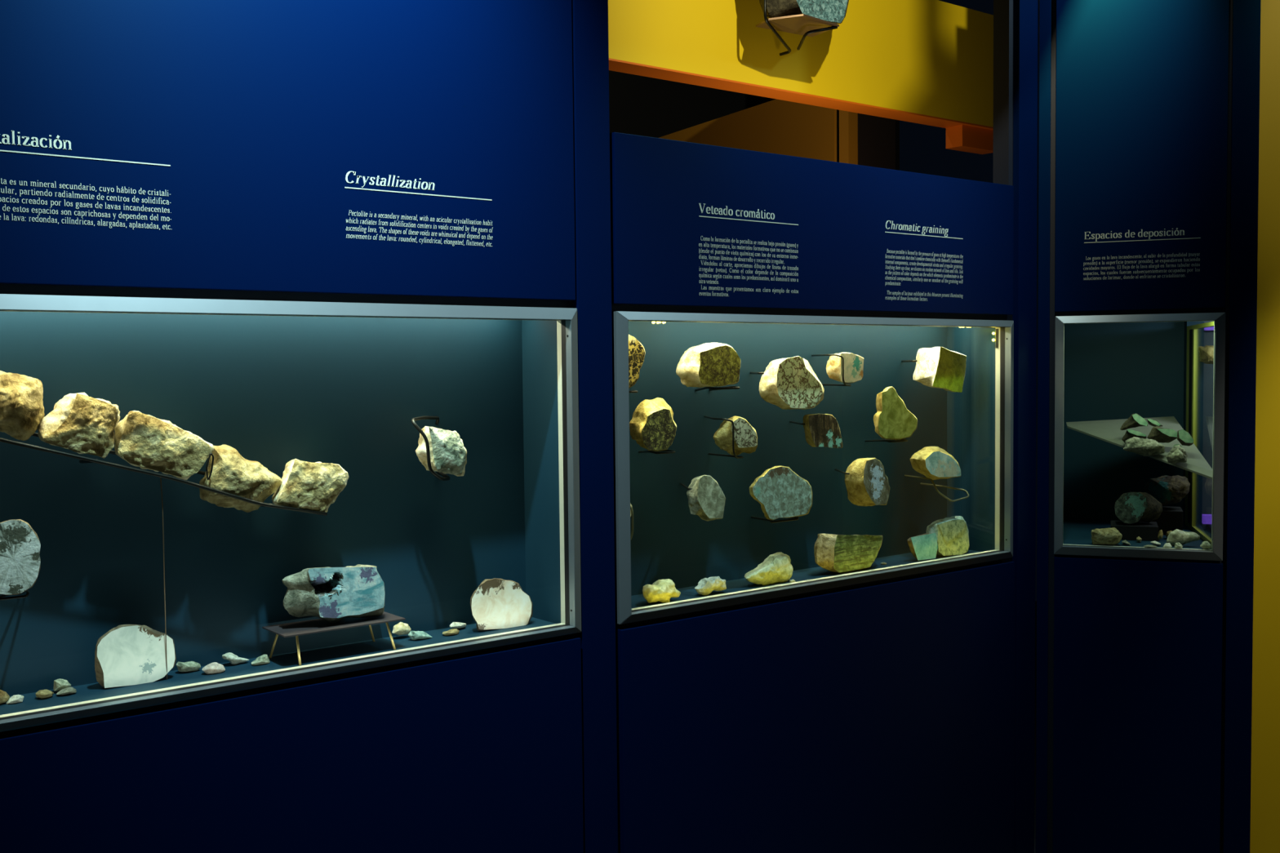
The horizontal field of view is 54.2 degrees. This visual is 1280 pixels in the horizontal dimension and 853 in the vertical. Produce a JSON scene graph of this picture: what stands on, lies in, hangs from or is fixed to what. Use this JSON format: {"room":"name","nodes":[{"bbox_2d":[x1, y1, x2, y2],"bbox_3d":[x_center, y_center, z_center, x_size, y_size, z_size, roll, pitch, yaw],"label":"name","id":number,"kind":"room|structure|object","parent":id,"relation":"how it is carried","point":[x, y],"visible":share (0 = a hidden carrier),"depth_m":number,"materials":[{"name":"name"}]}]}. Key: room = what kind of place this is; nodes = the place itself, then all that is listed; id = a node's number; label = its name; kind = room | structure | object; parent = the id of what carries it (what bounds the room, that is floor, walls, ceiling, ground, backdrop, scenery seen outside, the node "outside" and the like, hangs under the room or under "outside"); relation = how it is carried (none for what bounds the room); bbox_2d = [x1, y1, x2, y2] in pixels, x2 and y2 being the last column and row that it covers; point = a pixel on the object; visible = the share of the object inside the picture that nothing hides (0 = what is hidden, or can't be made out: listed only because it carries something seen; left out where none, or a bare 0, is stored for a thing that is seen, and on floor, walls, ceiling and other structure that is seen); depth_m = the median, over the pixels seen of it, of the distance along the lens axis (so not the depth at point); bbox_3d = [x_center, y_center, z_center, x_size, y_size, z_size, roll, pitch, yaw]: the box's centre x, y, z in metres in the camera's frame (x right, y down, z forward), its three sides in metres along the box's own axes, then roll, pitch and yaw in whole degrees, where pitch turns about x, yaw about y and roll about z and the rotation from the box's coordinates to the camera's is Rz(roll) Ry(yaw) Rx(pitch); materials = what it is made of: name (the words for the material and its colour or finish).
{"room":"museum","nodes":[
{"label":"museum","id":0,"kind":"room"},
{"bbox_2d":[0,284,1002,735],"bbox_3d":[-0.127,-0.235,2.841,3.096,3.300,0.028,-3,3,-38],"label":"wall","id":1,"kind":"structure","parent":0,"point":[20,289],"depth_m":2.56,"materials":[{"name":"blue paint"}]},
{"bbox_2d":[0,0,575,300],"bbox_3d":[-0.747,-1.052,2.287,1.500,1.601,0.022,-3,3,-38],"label":"board","id":2,"kind":"object","parent":1,"relation":"attached to","point":[416,148],"visible":1,"depth_m":2.36,"materials":[{"name":"blue paint"}]},
{"bbox_2d":[0,293,581,732],"bbox_3d":[-0.792,0.107,2.404,1.520,0.766,0.210,-3,3,-38],"label":"display case","id":3,"kind":"object","parent":1,"relation":"attached to","point":[277,383],"depth_m":2.55,"materials":[{"name":"metal"}]},
{"bbox_2d":[0,689,9,703],"bbox_3d":[-1.134,0.477,2.211,0.032,0.026,0.032,1,3,29],"label":"chip","id":4,"kind":"object","parent":3,"relation":"on","point":[4,696],"visible":1,"depth_m":2.21,"materials":[{"name":"brown stone"}]},
{"bbox_2d":[5,694,23,704],"bbox_3d":[-1.111,0.484,2.224,0.029,0.012,0.034,-3,3,-38],"label":"chip","id":5,"kind":"object","parent":3,"relation":"on","point":[17,698],"visible":1,"depth_m":2.21,"materials":[{"name":"white stone"}]},
{"bbox_2d":[0,519,40,595],"bbox_3d":[-1.093,0.225,2.166,0.097,0.132,0.062,-3,3,-38],"label":"slab","id":6,"kind":"object","parent":3,"relation":"on","point":[20,544],"visible":1,"depth_m":2.15,"materials":[{"name":"stone"}]},
{"bbox_2d":[35,689,53,698],"bbox_3d":[-1.071,0.480,2.252,0.030,0.015,0.034,-3,3,-38],"label":"chip","id":7,"kind":"object","parent":3,"relation":"on","point":[42,694],"visible":1,"depth_m":2.24,"materials":[{"name":"brown stone"}]},
{"bbox_2d":[53,679,71,691],"bbox_3d":[-1.060,0.473,2.295,0.030,0.024,0.035,-3,3,-38],"label":"chip","id":8,"kind":"object","parent":3,"relation":"on","point":[59,684],"visible":1,"depth_m":2.28,"materials":[{"name":"grey stone"}]},
{"bbox_2d":[56,687,76,695],"bbox_3d":[-1.042,0.481,2.274,0.034,0.011,0.034,-3,3,-38],"label":"chip","id":9,"kind":"object","parent":3,"relation":"on","point":[68,690],"visible":1,"depth_m":2.27,"materials":[{"name":"grey stone"}]},
{"bbox_2d":[94,624,176,688],"bbox_3d":[-0.949,0.425,2.352,0.148,0.114,0.037,-3,3,-38],"label":"slab","id":10,"kind":"object","parent":3,"relation":"on","point":[126,655],"visible":1,"depth_m":2.33,"materials":[{"name":"stone"}]},
{"bbox_2d":[160,477,167,679],"bbox_3d":[-0.894,0.286,2.353,0.004,0.388,0.028,-2,3,-19],"label":"support rod","id":11,"kind":"object","parent":3,"relation":"on","point":[160,477],"visible":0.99,"depth_m":2.35,"materials":[{"name":"brown metal"}]},
{"bbox_2d":[0,432,327,515],"bbox_3d":[-0.934,0.072,2.334,0.696,0.238,0.119,-3,3,-38],"label":"support rail","id":12,"kind":"object","parent":3,"relation":"attached to","point":[82,459],"depth_m":2.32,"materials":[{"name":"grey metal"}]},
{"bbox_2d":[0,370,44,440],"bbox_3d":[-1.099,-0.037,2.195,0.097,0.126,0.108,-3,3,-38],"label":"rock","id":13,"kind":"object","parent":12,"relation":"on","point":[21,402],"visible":1,"depth_m":2.17,"materials":[{"name":"beige stone"}]},
{"bbox_2d":[36,392,119,458],"bbox_3d":[-1.015,-0.001,2.259,0.142,0.121,0.107,-3,3,-38],"label":"rock","id":14,"kind":"object","parent":12,"relation":"on","point":[80,423],"visible":1,"depth_m":2.22,"materials":[{"name":"beige stone"}]},
{"bbox_2d":[114,410,213,479],"bbox_3d":[-0.899,0.035,2.350,0.179,0.135,0.108,-3,3,-38],"label":"rock","id":15,"kind":"object","parent":12,"relation":"on","point":[145,442],"visible":1,"depth_m":2.30,"materials":[{"name":"beige stone"}]},
{"bbox_2d":[199,444,281,512],"bbox_3d":[-0.781,0.101,2.448,0.161,0.136,0.099,-3,3,-38],"label":"rock","id":16,"kind":"object","parent":12,"relation":"on","point":[233,473],"visible":0.98,"depth_m":2.41,"materials":[{"name":"beige stone"}]},
{"bbox_2d":[176,661,200,671],"bbox_3d":[-0.879,0.466,2.435,0.047,0.022,0.034,-3,3,-38],"label":"chip","id":17,"kind":"object","parent":3,"relation":"on","point":[189,666],"visible":1,"depth_m":2.42,"materials":[{"name":"stone"}]},
{"bbox_2d":[201,662,225,674],"bbox_3d":[-0.826,0.467,2.423,0.044,0.020,0.034,-3,3,-38],"label":"chip","id":18,"kind":"object","parent":3,"relation":"on","point":[212,668],"visible":1,"depth_m":2.41,"materials":[{"name":"beige stone"}]},
{"bbox_2d":[222,652,248,664],"bbox_3d":[-0.806,0.461,2.493,0.052,0.024,0.034,-3,3,-38],"label":"chip","id":19,"kind":"object","parent":3,"relation":"on","point":[232,658],"visible":1,"depth_m":2.48,"materials":[{"name":"grey stone"}]},
{"bbox_2d":[251,654,270,665],"bbox_3d":[-0.756,0.464,2.493,0.038,0.018,0.034,-3,3,-38],"label":"chip","id":20,"kind":"object","parent":3,"relation":"on","point":[264,659],"visible":1,"depth_m":2.49,"materials":[{"name":"green stone"}]},
{"bbox_2d":[271,458,348,512],"bbox_3d":[-0.673,0.119,2.530,0.161,0.115,0.105,-3,3,-38],"label":"rock","id":21,"kind":"object","parent":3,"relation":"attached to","point":[304,485],"visible":0.98,"depth_m":2.49,"materials":[{"name":"beige stone"}]},
{"bbox_2d":[262,611,405,666],"bbox_3d":[-0.628,0.436,2.578,0.262,0.065,0.118,-3,3,-38],"label":"table","id":22,"kind":"object","parent":3,"relation":"on","point":[318,625],"visible":0.83,"depth_m":2.55,"materials":[{"name":"metal"}]},
{"bbox_2d":[282,564,385,623],"bbox_3d":[-0.631,0.341,2.577,0.221,0.123,0.087,-3,3,-38],"label":"rock","id":23,"kind":"object","parent":22,"relation":"on","point":[330,594],"visible":1,"depth_m":2.54,"materials":[{"name":"stone"}]},
{"bbox_2d":[391,622,411,635],"bbox_3d":[-0.519,0.439,2.720,0.044,0.029,0.034,-3,3,-38],"label":"chip","id":24,"kind":"object","parent":3,"relation":"on","point":[401,628],"visible":1,"depth_m":2.71,"materials":[{"name":"beige stone"}]},
{"bbox_2d":[408,631,432,639],"bbox_3d":[-0.474,0.450,2.707,0.055,0.020,0.034,-3,3,-38],"label":"chip","id":25,"kind":"object","parent":3,"relation":"on","point":[413,635],"visible":1,"depth_m":2.69,"materials":[{"name":"teal stone"}]},
{"bbox_2d":[415,426,466,476],"bbox_3d":[-0.428,0.053,2.696,0.116,0.113,0.105,-3,3,-38],"label":"stone","id":26,"kind":"object","parent":3,"relation":"on","point":[448,454],"visible":0.98,"depth_m":2.65,"materials":[{"name":"grey stone"}]},
{"bbox_2d":[442,628,459,635],"bbox_3d":[-0.417,0.452,2.749,0.032,0.011,0.039,1,3,32],"label":"chip","id":27,"kind":"object","parent":3,"relation":"on","point":[451,632],"visible":1,"depth_m":2.74,"materials":[{"name":"yellow stone"}]},
{"bbox_2d":[449,622,466,628],"bbox_3d":[-0.409,0.445,2.807,0.040,0.016,0.034,-3,3,-38],"label":"chip","id":28,"kind":"object","parent":3,"relation":"on","point":[455,624],"visible":1,"depth_m":2.80,"materials":[{"name":"white stone"}]},
{"bbox_2d":[470,577,533,631],"bbox_3d":[-0.316,0.395,2.817,0.169,0.116,0.037,-3,3,-38],"label":"slab","id":29,"kind":"object","parent":3,"relation":"on","point":[495,603],"visible":1,"depth_m":2.80,"materials":[{"name":"stone"}]},
{"bbox_2d":[0,635,583,852],"bbox_3d":[-0.724,0.974,2.381,1.496,0.942,0.028,-3,3,-38],"label":"wall panel","id":30,"kind":"object","parent":1,"relation":"attached to","point":[480,752],"visible":1,"depth_m":2.45,"materials":[{"name":"blue paint"}]},
{"bbox_2d":[609,132,1013,315],"bbox_3d":[0.528,-0.502,3.315,1.505,0.387,0.022,-3,3,-38],"label":"board","id":31,"kind":"object","parent":1,"relation":"attached to","point":[692,224],"visible":1,"depth_m":3.20,"materials":[{"name":"blue paint"}]},
{"bbox_2d":[612,311,1013,624],"bbox_3d":[0.461,0.044,3.423,1.518,0.766,0.260,-3,3,-38],"label":"display case","id":32,"kind":"object","parent":1,"relation":"attached to","point":[974,425],"depth_m":3.50,"materials":[{"name":"metal"}]},
{"bbox_2d":[629,397,676,451],"bbox_3d":[0.028,-0.005,3.067,0.141,0.132,0.101,-3,3,-38],"label":"stone","id":33,"kind":"object","parent":32,"relation":"on","point":[652,425],"visible":1,"depth_m":3.02,"materials":[{"name":"beige stone"}]},
{"bbox_2d":[642,578,680,603],"bbox_3d":[0.052,0.406,3.090,0.118,0.058,0.069,-3,3,-38],"label":"stone","id":34,"kind":"object","parent":32,"relation":"on","point":[662,590],"visible":1,"depth_m":3.06,"materials":[{"name":"yellow stone"}]},
{"bbox_2d":[686,475,725,521],"bbox_3d":[0.164,0.179,3.170,0.122,0.121,0.083,-3,3,-38],"label":"stone","id":35,"kind":"object","parent":32,"relation":"on","point":[706,499],"visible":1,"depth_m":3.13,"materials":[{"name":"grey stone"}]},
{"bbox_2d":[675,342,740,387],"bbox_3d":[0.170,-0.157,3.180,0.205,0.114,0.111,-3,3,-38],"label":"stone","id":36,"kind":"object","parent":32,"relation":"on","point":[713,364],"visible":1,"depth_m":3.12,"materials":[{"name":"beige stone"}]},
{"bbox_2d":[694,576,726,595],"bbox_3d":[0.180,0.406,3.200,0.098,0.046,0.054,-3,3,-38],"label":"stone","id":37,"kind":"object","parent":32,"relation":"on","point":[705,586],"visible":1,"depth_m":3.18,"materials":[{"name":"stone"}]},
{"bbox_2d":[713,416,757,455],"bbox_3d":[0.244,0.024,3.226,0.144,0.102,0.081,-3,3,-38],"label":"stone","id":38,"kind":"object","parent":32,"relation":"on","point":[745,437],"visible":0.98,"depth_m":3.19,"materials":[{"name":"stone"}]},
{"bbox_2d":[744,551,792,585],"bbox_3d":[0.342,0.379,3.343,0.173,0.082,0.070,-3,3,-38],"label":"stone","id":39,"kind":"object","parent":32,"relation":"on","point":[776,567],"visible":1,"depth_m":3.32,"materials":[{"name":"yellow stone"}]},
{"bbox_2d":[749,466,812,520],"bbox_3d":[0.362,0.174,3.314,0.235,0.143,0.063,-3,3,-38],"label":"slab","id":40,"kind":"object","parent":32,"relation":"on","point":[780,492],"visible":1,"depth_m":3.28,"materials":[{"name":"stone"}]},
{"bbox_2d":[759,355,824,409],"bbox_3d":[0.405,-0.117,3.361,0.236,0.145,0.102,-3,3,-38],"label":"stone","id":41,"kind":"object","parent":32,"relation":"on","point":[789,383],"visible":0.99,"depth_m":3.30,"materials":[{"name":"grey stone"}]},
{"bbox_2d":[803,413,842,448],"bbox_3d":[0.493,0.013,3.419,0.160,0.099,0.066,-3,3,-38],"label":"stone","id":42,"kind":"object","parent":32,"relation":"on","point":[820,430],"visible":1,"depth_m":3.38,"materials":[{"name":"brown stone"}]},
{"bbox_2d":[826,351,863,383],"bbox_3d":[0.565,-0.162,3.465,0.140,0.088,0.071,-3,3,-38],"label":"stone","id":43,"kind":"object","parent":32,"relation":"in","point":[853,363],"visible":0.99,"depth_m":3.42,"materials":[{"name":"beige stone"}]},
{"bbox_2d":[813,533,882,573],"bbox_3d":[0.587,0.350,3.541,0.274,0.117,0.072,-3,3,-38],"label":"block","id":44,"kind":"object","parent":32,"relation":"on","point":[838,553],"visible":1,"depth_m":3.48,"materials":[{"name":"stone"}]},
{"bbox_2d":[844,457,889,506],"bbox_3d":[0.647,0.157,3.559,0.174,0.141,0.106,-3,3,-38],"label":"stone","id":45,"kind":"object","parent":32,"relation":"on","point":[867,484],"visible":1,"depth_m":3.50,"materials":[{"name":"beige stone"}]},
{"bbox_2d":[873,386,917,439],"bbox_3d":[0.724,-0.038,3.596,0.202,0.155,0.072,-3,3,-38],"label":"stone","id":46,"kind":"object","parent":32,"relation":"on","point":[892,420],"visible":1,"depth_m":3.55,"materials":[{"name":"stone"}]},
{"bbox_2d":[906,533,937,560],"bbox_3d":[0.838,0.358,3.724,0.141,0.078,0.031,-3,3,-38],"label":"block","id":47,"kind":"object","parent":32,"relation":"on","point":[925,546],"visible":1,"depth_m":3.71,"materials":[{"name":"stone"}]},
{"bbox_2d":[910,446,960,479],"bbox_3d":[0.883,0.108,3.744,0.225,0.102,0.107,-3,3,-38],"label":"stone","id":48,"kind":"object","parent":32,"relation":"on","point":[934,463],"visible":1,"depth_m":3.68,"materials":[{"name":"beige stone"}]},
{"bbox_2d":[912,346,966,392],"bbox_3d":[0.906,-0.170,3.748,0.241,0.139,0.113,-3,3,-38],"label":"block","id":49,"kind":"object","parent":32,"relation":"on","point":[940,367],"visible":1,"depth_m":3.68,"materials":[{"name":"stone"}]},
{"bbox_2d":[925,515,969,555],"bbox_3d":[0.933,0.333,3.815,0.198,0.117,0.062,-3,3,-38],"label":"block","id":50,"kind":"object","parent":32,"relation":"on","point":[952,533],"visible":0.97,"depth_m":3.78,"materials":[{"name":"stone"}]},
{"bbox_3d":[-0.056,-0.083,3.053,0.070,0.014,0.148,-3,3,-38],"label":"bracket","id":51,"kind":"object","parent":32,"relation":"attached to","visible":0},
{"bbox_2d":[628,334,645,388],"bbox_3d":[-0.038,-0.153,3.002,0.108,0.137,0.071,-3,3,-38],"label":"stone","id":52,"kind":"object","parent":51,"relation":"on","point":[637,352],"visible":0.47,"depth_m":2.98,"materials":[{"name":"stone"}]},
{"bbox_2d":[615,560,1014,852],"bbox_3d":[0.546,0.912,3.381,1.508,0.944,0.028,-3,3,-38],"label":"wall panel","id":53,"kind":"object","parent":1,"relation":"attached to","point":[878,717],"visible":1,"depth_m":3.32,"materials":[{"name":"blue paint"}]},
{"bbox_2d":[563,300,622,636],"bbox_3d":[-0.182,-0.239,2.930,0.155,3.300,0.238,-3,3,-38],"label":"wall","id":54,"kind":"structure","parent":0,"point":[566,304],"depth_m":2.88,"materials":[{"name":"blue paint"}]},
{"bbox_2d":[571,0,617,852],"bbox_3d":[-0.107,-0.234,2.824,0.094,3.300,0.022,-3,3,-38],"label":"wall pillar","id":55,"kind":"structure","parent":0,"point":[590,50],"depth_m":2.82,"materials":[{"name":"blue paint"}]},
{"bbox_2d":[658,98,836,161],"bbox_3d":[0.232,-0.084,6.060,0.012,2.683,2.300,-2,3,-29],"label":"wall partition","id":56,"kind":"structure","parent":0,"point":[779,126],"depth_m":5.34,"materials":[{"name":"paint"}]},
{"bbox_2d":[839,110,857,164],"bbox_3d":[0.843,-0.351,5.047,0.054,3.300,0.050,-3,3,-38],"label":"trim","id":57,"kind":"structure","parent":56,"relation":"attached to","point":[848,121],"depth_m":4.99,"materials":[{"name":"paint"}]},
{"bbox_2d":[857,113,895,169],"bbox_3d":[0.953,-0.357,5.140,0.235,3.300,0.050,-3,3,-38],"label":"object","id":58,"kind":"structure","parent":56,"relation":"attached to","point":[876,135],"depth_m":5.08,"materials":[{"name":"black"}]},
{"bbox_2d":[608,70,899,170],"bbox_3d":[-0.537,-0.885,7.098,6.000,4.200,0.100,-3,3,-38],"label":"wall","id":59,"kind":"structure","parent":0,"point":[639,105],"depth_m":7.54,"materials":[{"name":"black"}]},
{"bbox_2d":[608,0,993,154],"bbox_3d":[0.483,-1.328,4.320,2.400,0.528,0.105,-3,3,-38],"label":"wall","id":60,"kind":"structure","parent":0,"point":[926,62],"depth_m":4.45,"materials":[{"name":"paint"}]},
{"bbox_2d":[755,0,839,55],"bbox_3d":[0.478,-1.329,4.071,0.315,0.165,0.260,-3,3,-38],"label":"wall bracket","id":61,"kind":"object","parent":60,"relation":"attached to","point":[803,24],"visible":1,"depth_m":4.04,"materials":[{"name":"brown metal"}]},
{"bbox_2d":[759,0,848,23],"bbox_3d":[0.532,-1.442,4.078,0.424,0.275,0.172,-3,3,-38],"label":"stone","id":62,"kind":"object","parent":61,"relation":"on","point":[831,11],"visible":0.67,"depth_m":3.99,"materials":[{"name":"stone"}]},
{"bbox_2d":[992,0,1013,561],"bbox_3d":[1.074,-0.300,3.920,0.130,3.300,0.238,-3,3,-38],"label":"wall","id":63,"kind":"structure","parent":0,"point":[1003,10],"depth_m":3.79,"materials":[{"name":"paint"}]},
{"bbox_2d":[1011,0,1037,852],"bbox_3d":[1.179,-0.297,3.837,0.093,3.300,0.022,-3,3,-38],"label":"wall pillar","id":64,"kind":"structure","parent":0,"point":[1025,11],"depth_m":3.83,"materials":[{"name":"blue paint"}]},
{"bbox_2d":[1034,600,1036,852],"bbox_3d":[-0.216,1.470,2.792,11.000,0.100,10.000,-3,3,-38],"label":"wall","id":65,"kind":"structure","parent":0,"point":[1035,601],"depth_m":5.27,"materials":[{"name":"blue paint"}]},
{"bbox_2d":[1035,0,1051,852],"bbox_3d":[1.246,-0.299,3.860,0.034,3.300,0.022,0,3,20],"label":"wall pillar","id":66,"kind":"structure","parent":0,"point":[1045,6],"depth_m":3.86,"materials":[{"name":"blue paint"}]},
{"bbox_2d":[1047,0,1232,852],"bbox_3d":[1.496,-0.298,3.795,0.533,3.300,0.028,0,3,20],"label":"wall","id":67,"kind":"structure","parent":0,"point":[1053,84],"depth_m":3.83,"materials":[{"name":"blue paint"}]},
{"bbox_2d":[1053,312,1225,560],"bbox_3d":[1.629,-0.004,4.144,0.490,0.764,0.810,0,3,20],"label":"display case","id":68,"kind":"object","parent":67,"relation":"attached to","point":[1147,366],"visible":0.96,"depth_m":4.41,"materials":[{"name":"metal"}]},
{"bbox_2d":[1091,527,1122,545],"bbox_3d":[1.447,0.340,3.882,0.091,0.056,0.082,0,3,20],"label":"stone block","id":69,"kind":"object","parent":68,"relation":"on","point":[1103,536],"visible":1,"depth_m":3.85,"materials":[{"name":"beige stone"}]},
{"bbox_2d":[1121,539,1130,545],"bbox_3d":[1.507,0.359,3.881,0.025,0.015,0.038,-1,3,2],"label":"pebble","id":70,"kind":"object","parent":68,"relation":"on","point":[1124,542],"visible":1,"depth_m":3.87,"materials":[{"name":"stone"}]},
{"bbox_2d":[1111,520,1158,541],"bbox_3d":[1.595,0.336,4.041,0.140,0.045,0.140,0,3,20],"label":"plinth","id":71,"kind":"object","parent":68,"relation":"on","point":[1147,531],"visible":0.76,"depth_m":3.98,"materials":[{"name":"black"}]},
{"bbox_2d":[1114,492,1162,524],"bbox_3d":[1.608,0.262,4.038,0.145,0.110,0.111,0,3,20],"label":"slab","id":72,"kind":"object","parent":68,"relation":"on","point":[1131,508],"visible":1,"depth_m":4.00,"materials":[{"name":"stone"}]},
{"bbox_2d":[1066,416,1212,479],"bbox_3d":[1.596,0.064,4.051,0.369,0.170,0.559,0,3,11],"label":"shelf","id":73,"kind":"object","parent":68,"relation":"in","point":[1109,431],"visible":0.47,"depth_m":4.13,"materials":[{"name":"grey"}]},
{"bbox_2d":[1121,429,1146,444],"bbox_3d":[1.581,0.034,4.004,0.073,0.053,0.051,0,3,20],"label":"stone","id":74,"kind":"object","parent":73,"relation":"on","point":[1130,433],"visible":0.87,"depth_m":3.98,"materials":[{"name":"green stone"}]},
{"bbox_2d":[1120,413,1148,430],"bbox_3d":[1.598,-0.015,4.048,0.085,0.055,0.051,0,3,20],"label":"stone","id":75,"kind":"object","parent":73,"relation":"on","point":[1135,420],"visible":1,"depth_m":4.03,"materials":[{"name":"green stone"}]},
{"bbox_2d":[1123,436,1164,456],"bbox_3d":[1.581,0.063,3.928,0.123,0.061,0.060,0,3,20],"label":"stone","id":76,"kind":"object","parent":73,"relation":"on","point":[1143,446],"visible":1,"depth_m":3.91,"materials":[{"name":"grey stone"}]},
{"bbox_2d":[1146,418,1162,426],"bbox_3d":[1.664,-0.013,4.046,0.048,0.028,0.051,0,3,20],"label":"stone","id":77,"kind":"object","parent":73,"relation":"on","point":[1154,423],"visible":0.98,"depth_m":4.03,"materials":[{"name":"green stone"}]},
{"bbox_2d":[1147,426,1177,443],"bbox_3d":[1.652,0.025,3.956,0.090,0.052,0.050,0,3,20],"label":"stone","id":78,"kind":"object","parent":73,"relation":"on","point":[1160,434],"visible":1,"depth_m":3.94,"materials":[{"name":"green stone"}]},
{"bbox_2d":[1165,444,1187,464],"bbox_3d":[1.651,0.087,3.849,0.062,0.061,0.059,0,3,20],"label":"stone","id":79,"kind":"object","parent":73,"relation":"on","point":[1177,454],"visible":1,"depth_m":3.83,"materials":[{"name":"grey stone"}]},
{"bbox_2d":[1177,429,1193,446],"bbox_3d":[1.701,0.034,3.906,0.048,0.053,0.051,0,3,20],"label":"stone","id":80,"kind":"object","parent":73,"relation":"on","point":[1184,438],"visible":1,"depth_m":3.88,"materials":[{"name":"green stone"}]},
{"bbox_2d":[1136,536,1142,542],"bbox_3d":[1.569,0.354,3.934,0.016,0.018,0.041,0,3,20],"label":"pebble","id":81,"kind":"object","parent":68,"relation":"on","point":[1139,539],"visible":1,"depth_m":3.92,"materials":[{"name":"beige stone"}]},
{"bbox_2d":[1143,544,1156,547],"bbox_3d":[1.558,0.365,3.820,0.040,0.008,0.040,0,3,20],"label":"pebble","id":82,"kind":"object","parent":68,"relation":"on","point":[1148,545],"visible":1,"depth_m":3.81,"materials":[{"name":"stone"}]},
{"bbox_2d":[1150,541,1160,546],"bbox_3d":[1.590,0.360,3.860,0.031,0.014,0.041,0,3,20],"label":"pebble","id":83,"kind":"object","parent":68,"relation":"on","point":[1154,543],"visible":1,"depth_m":3.85,"materials":[{"name":"stone"}]},
{"bbox_2d":[1157,529,1163,539],"bbox_3d":[1.645,0.344,3.965,0.022,0.034,0.041,0,3,20],"label":"pebble","id":84,"kind":"object","parent":68,"relation":"on","point":[1160,532],"visible":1,"depth_m":3.95,"materials":[{"name":"stone"}]},
{"bbox_2d":[1151,506,1182,534],"bbox_3d":[1.744,0.312,4.155,0.100,0.079,0.140,0,3,20],"label":"plinth","id":85,"kind":"object","parent":68,"relation":"on","point":[1171,518],"visible":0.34,"depth_m":4.09,"materials":[{"name":"black"}]},
{"bbox_2d":[1144,475,1190,506],"bbox_3d":[1.744,0.211,4.135,0.136,0.103,0.134,-1,3,-9],"label":"boulder","id":86,"kind":"object","parent":68,"relation":"on","point":[1166,490],"visible":0.98,"depth_m":4.09,"materials":[{"name":"stone"}]},
{"bbox_2d":[1163,542,1172,547],"bbox_3d":[1.606,0.362,3.811,0.026,0.015,0.040,0,3,20],"label":"pebble","id":87,"kind":"object","parent":68,"relation":"on","point":[1168,544],"visible":1,"depth_m":3.80,"materials":[{"name":"stone"}]},
{"bbox_2d":[1174,542,1182,548],"bbox_3d":[1.633,0.361,3.794,0.024,0.018,0.040,0,3,20],"label":"pebble","id":88,"kind":"object","parent":68,"relation":"on","point":[1177,545],"visible":1,"depth_m":3.78,"materials":[{"name":"stone"}]},
{"bbox_2d":[1166,528,1199,546],"bbox_3d":[1.665,0.341,3.839,0.096,0.052,0.043,0,3,20],"label":"pebble","id":89,"kind":"object","parent":68,"relation":"on","point":[1177,535],"visible":0.95,"depth_m":3.83,"materials":[{"name":"stone"}]},
{"bbox_2d":[1200,541,1211,549],"bbox_3d":[1.704,0.358,3.770,0.032,0.025,0.040,0,3,20],"label":"pebble","id":90,"kind":"object","parent":68,"relation":"on","point":[1205,544],"visible":1,"depth_m":3.76,"materials":[{"name":"stone"}]},
{"bbox_2d":[1054,0,1228,311],"bbox_3d":[1.489,-1.148,3.726,0.476,1.596,0.022,0,3,20],"label":"board","id":91,"kind":"object","parent":67,"relation":"attached to","point":[1141,93],"visible":1,"depth_m":3.73,"materials":[{"name":"blue paint"}]},
{"bbox_2d":[1222,0,1261,852],"bbox_3d":[1.771,-0.296,3.681,0.072,3.300,0.050,0,3,20],"label":"wall pillar","id":92,"kind":"structure","parent":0,"point":[1246,37],"depth_m":3.67,"materials":[{"name":"blue paint"}]},
{"bbox_2d":[1249,0,1279,852],"bbox_3d":[2.681,-0.294,3.447,1.778,3.300,0.040,0,3,20],"label":"wall","id":93,"kind":"structure","parent":0,"point":[1264,837],"depth_m":3.74,"materials":[{"name":"yellow paint"}]},
{"bbox_2d":[1201,320,1213,529],"bbox_3d":[2.125,-0.002,4.057,0.640,0.770,0.650,0,3,20],"label":"display case","id":94,"kind":"object","parent":93,"relation":"attached to","point":[1208,369],"visible":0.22,"depth_m":4.43,"materials":[{"name":"purple"}]},
{"bbox_2d":[1198,345,1213,364],"bbox_3d":[1.945,-0.246,4.281,0.065,0.065,0.116,0,3,20],"label":"stone","id":95,"kind":"object","parent":94,"relation":"in","point":[1206,353],"visible":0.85,"depth_m":4.25,"materials":[{"name":"beige stone"}]},
{"bbox_2d":[1201,514,1212,524],"bbox_3d":[2.177,0.323,4.263,0.480,0.030,0.040,0,3,20],"label":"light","id":96,"kind":"object","parent":94,"relation":"on","point":[1206,518],"depth_m":4.32,"materials":[{"name":"purple plastic"}]},
{"bbox_2d":[1204,326,1213,330],"bbox_3d":[2.185,-0.345,4.300,0.500,0.020,0.020,0,3,20],"label":"light","id":97,"kind":"object","parent":94,"relation":"attached to","point":[1211,328],"depth_m":4.36,"materials":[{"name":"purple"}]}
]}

